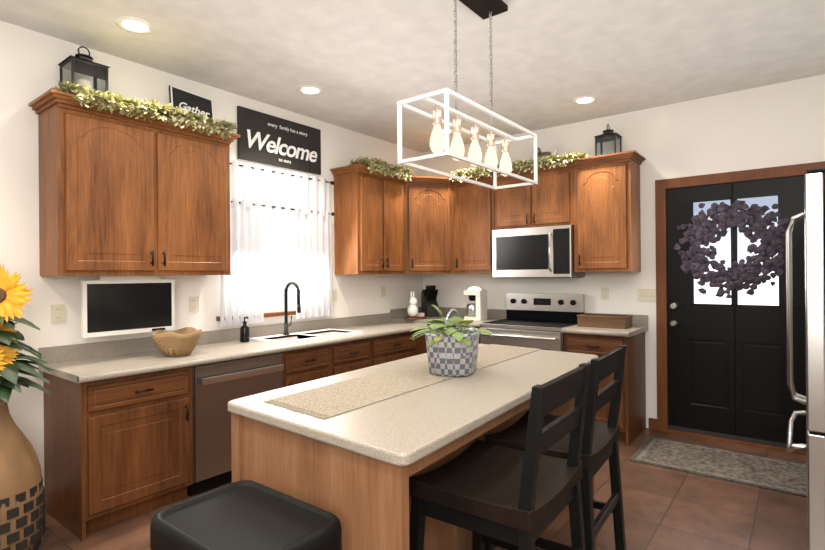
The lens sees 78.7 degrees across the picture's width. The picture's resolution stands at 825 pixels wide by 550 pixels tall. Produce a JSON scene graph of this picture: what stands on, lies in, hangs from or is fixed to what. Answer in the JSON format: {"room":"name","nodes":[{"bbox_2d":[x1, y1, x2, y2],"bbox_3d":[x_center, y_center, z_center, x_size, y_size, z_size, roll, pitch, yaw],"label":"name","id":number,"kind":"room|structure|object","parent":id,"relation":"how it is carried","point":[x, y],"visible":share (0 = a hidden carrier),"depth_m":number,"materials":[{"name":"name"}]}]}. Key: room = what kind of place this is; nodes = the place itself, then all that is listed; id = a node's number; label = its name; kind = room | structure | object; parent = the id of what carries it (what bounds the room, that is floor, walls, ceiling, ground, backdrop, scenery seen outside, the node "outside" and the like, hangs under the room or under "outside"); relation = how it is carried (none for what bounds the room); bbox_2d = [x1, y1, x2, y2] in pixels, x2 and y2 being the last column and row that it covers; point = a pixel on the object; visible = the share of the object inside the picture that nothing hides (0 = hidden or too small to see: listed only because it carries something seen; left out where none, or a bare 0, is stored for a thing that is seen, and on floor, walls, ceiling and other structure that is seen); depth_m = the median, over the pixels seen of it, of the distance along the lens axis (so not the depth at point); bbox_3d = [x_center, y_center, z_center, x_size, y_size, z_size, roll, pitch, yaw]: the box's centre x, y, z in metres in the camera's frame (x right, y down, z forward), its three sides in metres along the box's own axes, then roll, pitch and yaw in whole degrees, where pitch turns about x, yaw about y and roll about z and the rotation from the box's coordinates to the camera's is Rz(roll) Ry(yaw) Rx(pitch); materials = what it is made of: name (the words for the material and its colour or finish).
{"room":"kitchen","nodes":[
{"label":"kitchen","id":0,"kind":"room"},
{"bbox_2d":[0,20,422,485],"bbox_3d":[-2.082,-0.022,3.538,0.120,2.985,7.320,-1,0,38],"label":"wall","id":1,"kind":"structure","parent":0,"point":[29,59],"depth_m":3.24,"materials":[{"name":"white paint"}]},
{"bbox_2d":[51,304,64,322],"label":"outlet","id":2,"kind":"object","parent":1,"relation":"attached to","point":[57,313],"depth_m":3.20,"materials":[{"name":"beige plastic"}]},
{"bbox_2d":[189,296,198,311],"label":"outlet","id":3,"kind":"object","parent":1,"relation":"attached to","point":[194,301],"depth_m":3.92,"materials":[{"name":"beige plastic"}]},
{"bbox_2d":[216,310,295,320],"bbox_3d":[-1.214,0.350,4.538,0.089,0.035,1.200,-1,0,38],"label":"trim","id":4,"kind":"structure","parent":1,"relation":"attached to","point":[269,314],"depth_m":4.46,"materials":[{"name":"brown wood"}]},
{"bbox_2d":[220,160,334,325],"bbox_3d":[-1.190,-0.268,4.509,0.098,1.350,1.310,-1,0,38],"label":"curtain","id":5,"kind":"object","parent":1,"relation":"in","point":[254,189],"depth_m":4.37,"materials":[{"name":"white fabric"}]},
{"bbox_2d":[237,106,320,174],"bbox_3d":[-1.187,-1.203,4.582,0.026,0.440,0.910,-1,0,38],"label":"welcome sign","id":6,"kind":"object","parent":1,"relation":"attached to","point":[267,139],"visible":1,"depth_m":4.53,"materials":[{"name":"black wood"}]},
{"bbox_2d":[263,210,295,311],"bbox_3d":[-1.277,-0.267,4.582,0.075,1.200,1.100,-1,0,38],"label":"window","id":7,"kind":"structure","parent":1,"relation":"in","point":[279,257],"depth_m":4.65,"materials":[{"name":"white glass"}]},
{"bbox_2d":[332,289,336,300],"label":"outlet","id":8,"kind":"object","parent":1,"relation":"attached to","point":[334,291],"depth_m":5.09,"materials":[{"name":"beige plastic"}]},
{"bbox_2d":[381,286,385,296],"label":"outlet","id":9,"kind":"object","parent":1,"relation":"attached to","point":[383,288],"depth_m":5.69,"materials":[{"name":"beige plastic"}]},
{"bbox_2d":[0,0,824,151],"bbox_3d":[-0.259,-1.581,2.038,4.860,0.100,7.440,-1,0,38],"label":"ceiling","id":10,"kind":"structure","parent":0,"point":[366,57],"depth_m":3.41,"materials":[{"name":"paint"}]},
{"bbox_2d":[397,0,537,189],"bbox_3d":[0.336,-1.038,2.726,0.290,0.994,0.970,-1,0,38],"label":"pendant light","id":11,"kind":"object","parent":10,"relation":"hanging from","point":[485,9],"visible":1,"depth_m":2.66,"materials":[{"name":"white paint"}]},
{"bbox_2d":[38,428,807,549],"bbox_3d":[-0.232,1.504,2.038,4.860,0.100,7.440,-1,0,38],"label":"floor","id":12,"kind":"structure","parent":0,"point":[664,508],"depth_m":2.99,"materials":[{"name":"tile"}]},
{"bbox_2d":[0,264,53,549],"bbox_3d":[-2.131,0.665,2.580,0.472,1.611,0.494,-1,0,38],"label":"vase","id":13,"kind":"object","parent":12,"relation":"on","point":[22,490],"visible":1,"depth_m":2.54,"materials":[{"name":"ceramic"}]},
{"bbox_2d":[150,480,341,549],"bbox_3d":[-0.512,1.099,1.547,0.535,0.715,0.365,-1,0,38],"label":"stool","id":14,"kind":"object","parent":12,"relation":"on","point":[244,514],"visible":1,"depth_m":1.53,"materials":[{"name":"black plastic"}]},
{"bbox_2d":[28,89,647,541],"bbox_3d":[-0.075,0.190,3.891,2.608,2.525,4.056,-1,0,38],"label":"kitchen cabinets","id":15,"kind":"object","parent":12,"relation":"on","point":[131,429],"visible":0.77,"depth_m":3.58,"materials":[{"name":"brown wood"}]},
{"bbox_2d":[81,275,174,337],"bbox_3d":[-1.893,0.199,3.380,0.039,0.390,0.580,-1,0,38],"label":"television","id":16,"kind":"object","parent":15,"relation":"attached to","point":[110,305],"visible":0.91,"depth_m":3.34,"materials":[{"name":"white plastic"}]},
{"bbox_2d":[51,46,237,139],"label":"decorations","id":17,"kind":"object","parent":15,"relation":"on","point":[192,108],"depth_m":3.26,"materials":[{"name":"green plant"}]},
{"bbox_2d":[187,352,283,496],"bbox_3d":[-1.391,1.027,3.690,0.600,0.875,0.700,-1,0,38],"label":"dishwasher","id":18,"kind":"object","parent":15,"relation":"in","point":[212,384],"depth_m":3.40,"materials":[{"name":"silver metal"}]},
{"bbox_2d":[38,307,647,383],"bbox_3d":[-0.060,0.483,3.907,2.608,0.178,4.016,-1,0,38],"label":"countertop","id":19,"kind":"structure","parent":15,"relation":"on","point":[95,361],"depth_m":3.72,"materials":[{"name":"beige stone"}]},
{"bbox_2d":[152,327,201,355],"bbox_3d":[-1.595,0.459,3.422,0.294,0.172,0.322,-1,0,38],"label":"wooden bowl","id":20,"kind":"object","parent":19,"relation":"on","point":[180,342],"visible":1,"depth_m":3.33,"materials":[{"name":"beige wood"}]},
{"bbox_2d":[240,317,248,341],"bbox_3d":[-1.359,0.440,4.081,0.081,0.206,0.072,-1,0,38],"label":"soap dispenser","id":21,"kind":"object","parent":19,"relation":"on","point":[244,330],"depth_m":4.06,"materials":[{"name":"black glass"}]},
{"bbox_2d":[404,291,426,319],"bbox_3d":[0.032,0.338,5.672,0.216,0.309,0.338,-1,0,38],"label":"figurine","id":22,"kind":"object","parent":19,"relation":"on","point":[412,310],"visible":1,"depth_m":5.60,"materials":[{"name":"white ceramic"}]},
{"bbox_2d":[421,285,437,316],"bbox_3d":[0.209,0.305,5.959,0.135,0.372,0.250,-1,0,-17],"label":"knife block","id":23,"kind":"object","parent":19,"relation":"on","point":[428,296],"visible":0.98,"depth_m":5.89,"materials":[{"name":"black"}]},
{"bbox_2d":[464,286,486,320],"bbox_3d":[0.687,0.305,5.493,0.205,0.363,0.160,-1,0,38],"label":"coffee maker","id":24,"kind":"object","parent":19,"relation":"on","point":[478,310],"visible":1,"depth_m":5.44,"materials":[{"name":"white plastic"}]},
{"bbox_2d":[577,313,632,328],"bbox_3d":[1.777,0.424,4.647,0.434,0.107,0.264,-1,0,38],"label":"wooden box","id":25,"kind":"object","parent":19,"relation":"on","point":[614,321],"visible":1,"depth_m":4.56,"materials":[{"name":"brown wood"}]},
{"bbox_2d":[349,156,413,181],"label":"garland","id":26,"kind":"object","parent":15,"relation":"on","point":[380,165],"depth_m":5.06,"materials":[{"name":"green plant"}]},
{"bbox_2d":[480,293,584,351],"bbox_3d":[1.185,0.818,5.011,0.835,1.247,0.698,-1,0,38],"label":"stove","id":27,"kind":"object","parent":15,"relation":"in","point":[534,320],"depth_m":5.01,"materials":[{"name":"silver metal"}]},
{"bbox_2d":[492,225,584,277],"bbox_3d":[1.270,-0.222,5.133,0.835,0.498,0.440,-1,0,38],"label":"microwave","id":28,"kind":"object","parent":15,"relation":"in","point":[529,251],"depth_m":4.96,"materials":[{"name":"silver metal"}]},
{"bbox_2d":[512,147,588,173],"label":"garland","id":29,"kind":"object","parent":15,"relation":"on","point":[542,157],"depth_m":4.86,"materials":[{"name":"green plant"}]},
{"bbox_2d":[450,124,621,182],"bbox_3d":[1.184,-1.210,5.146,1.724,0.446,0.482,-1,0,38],"label":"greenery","id":30,"kind":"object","parent":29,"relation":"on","point":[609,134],"depth_m":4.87,"materials":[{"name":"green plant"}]},
{"bbox_2d":[594,124,621,155],"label":"lantern","id":31,"kind":"object","parent":15,"relation":"on","point":[609,134],"depth_m":4.77,"materials":[{"name":"black metal"}]},
{"bbox_2d":[228,304,597,549],"bbox_3d":[0.207,0.805,2.659,1.001,1.291,2.237,-1,0,35],"label":"kitchen island","id":32,"kind":"object","parent":12,"relation":"on","point":[348,446],"visible":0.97,"depth_m":1.97,"materials":[{"name":"brown wood"}]},
{"bbox_2d":[410,304,492,376],"bbox_3d":[0.223,0.337,2.694,0.547,0.356,0.607,-1,0,38],"label":"plant","id":33,"kind":"object","parent":32,"relation":"on","point":[451,351],"depth_m":2.57,"materials":[{"name":"green plant"}]},
{"bbox_2d":[409,363,590,549],"bbox_3d":[0.330,0.897,1.889,0.548,1.105,0.587,-1,0,38],"label":"bar stool","id":34,"kind":"object","parent":12,"relation":"on","point":[507,497],"visible":0.98,"depth_m":1.78,"materials":[{"name":"black paint"}]},
{"bbox_2d":[485,345,626,549],"bbox_3d":[0.676,0.894,2.367,0.530,1.105,0.570,-1,0,35],"label":"bar stool","id":35,"kind":"object","parent":12,"relation":"on","point":[600,439],"visible":0.59,"depth_m":2.25,"materials":[{"name":"black paint"}]},
{"bbox_2d":[629,437,806,497],"bbox_3d":[2.382,1.425,3.781,1.245,0.012,0.690,-1,0,38],"label":"doormat","id":36,"kind":"object","parent":12,"relation":"on","point":[774,474],"visible":0.9,"depth_m":3.76,"materials":[{"name":"grey fabric"}]},
{"bbox_2d":[786,167,824,549],"bbox_3d":[2.363,0.472,2.416,0.919,1.918,0.920,-1,0,38],"label":"refrigerator","id":37,"kind":"object","parent":12,"relation":"on","point":[814,195],"visible":1,"depth_m":2.27,"materials":[{"name":"silver metal"}]},
{"bbox_2d":[422,74,824,427],"bbox_3d":[1.997,-0.058,4.930,4.620,2.985,0.120,-1,0,38],"label":"wall","id":38,"kind":"structure","parent":0,"point":[779,124],"depth_m":4.66,"materials":[{"name":"white paint"}]},
{"bbox_2d":[601,287,608,298],"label":"outlet","id":39,"kind":"object","parent":38,"relation":"attached to","point":[604,290],"depth_m":4.93,"materials":[{"name":"beige plastic"}]},
{"bbox_2d":[637,289,655,301],"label":"light switch","id":40,"kind":"object","parent":38,"relation":"attached to","point":[642,294],"depth_m":4.70,"materials":[{"name":"beige plastic"}]},
{"bbox_2d":[649,418,656,429],"bbox_3d":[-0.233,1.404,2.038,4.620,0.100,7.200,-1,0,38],"label":"baseboard","id":41,"kind":"structure","parent":38,"relation":"attached to","point":[652,421],"depth_m":4.67,"materials":[{"name":"brown wood"}]},
{"bbox_2d":[655,161,824,455],"bbox_3d":[2.755,0.275,4.296,1.220,2.305,0.176,-1,0,38],"label":"door","id":42,"kind":"structure","parent":38,"relation":"in","point":[722,361],"depth_m":4.31,"materials":[{"name":"black wood"}]},
{"bbox_2d":[674,186,792,298],"bbox_3d":[2.682,-0.291,4.245,0.849,0.981,0.107,-1,0,38],"label":"wreath","id":43,"kind":"object","parent":42,"relation":"attached to","point":[703,231],"visible":1,"depth_m":4.21,"materials":[{"name":"purple plant"}]}
]}

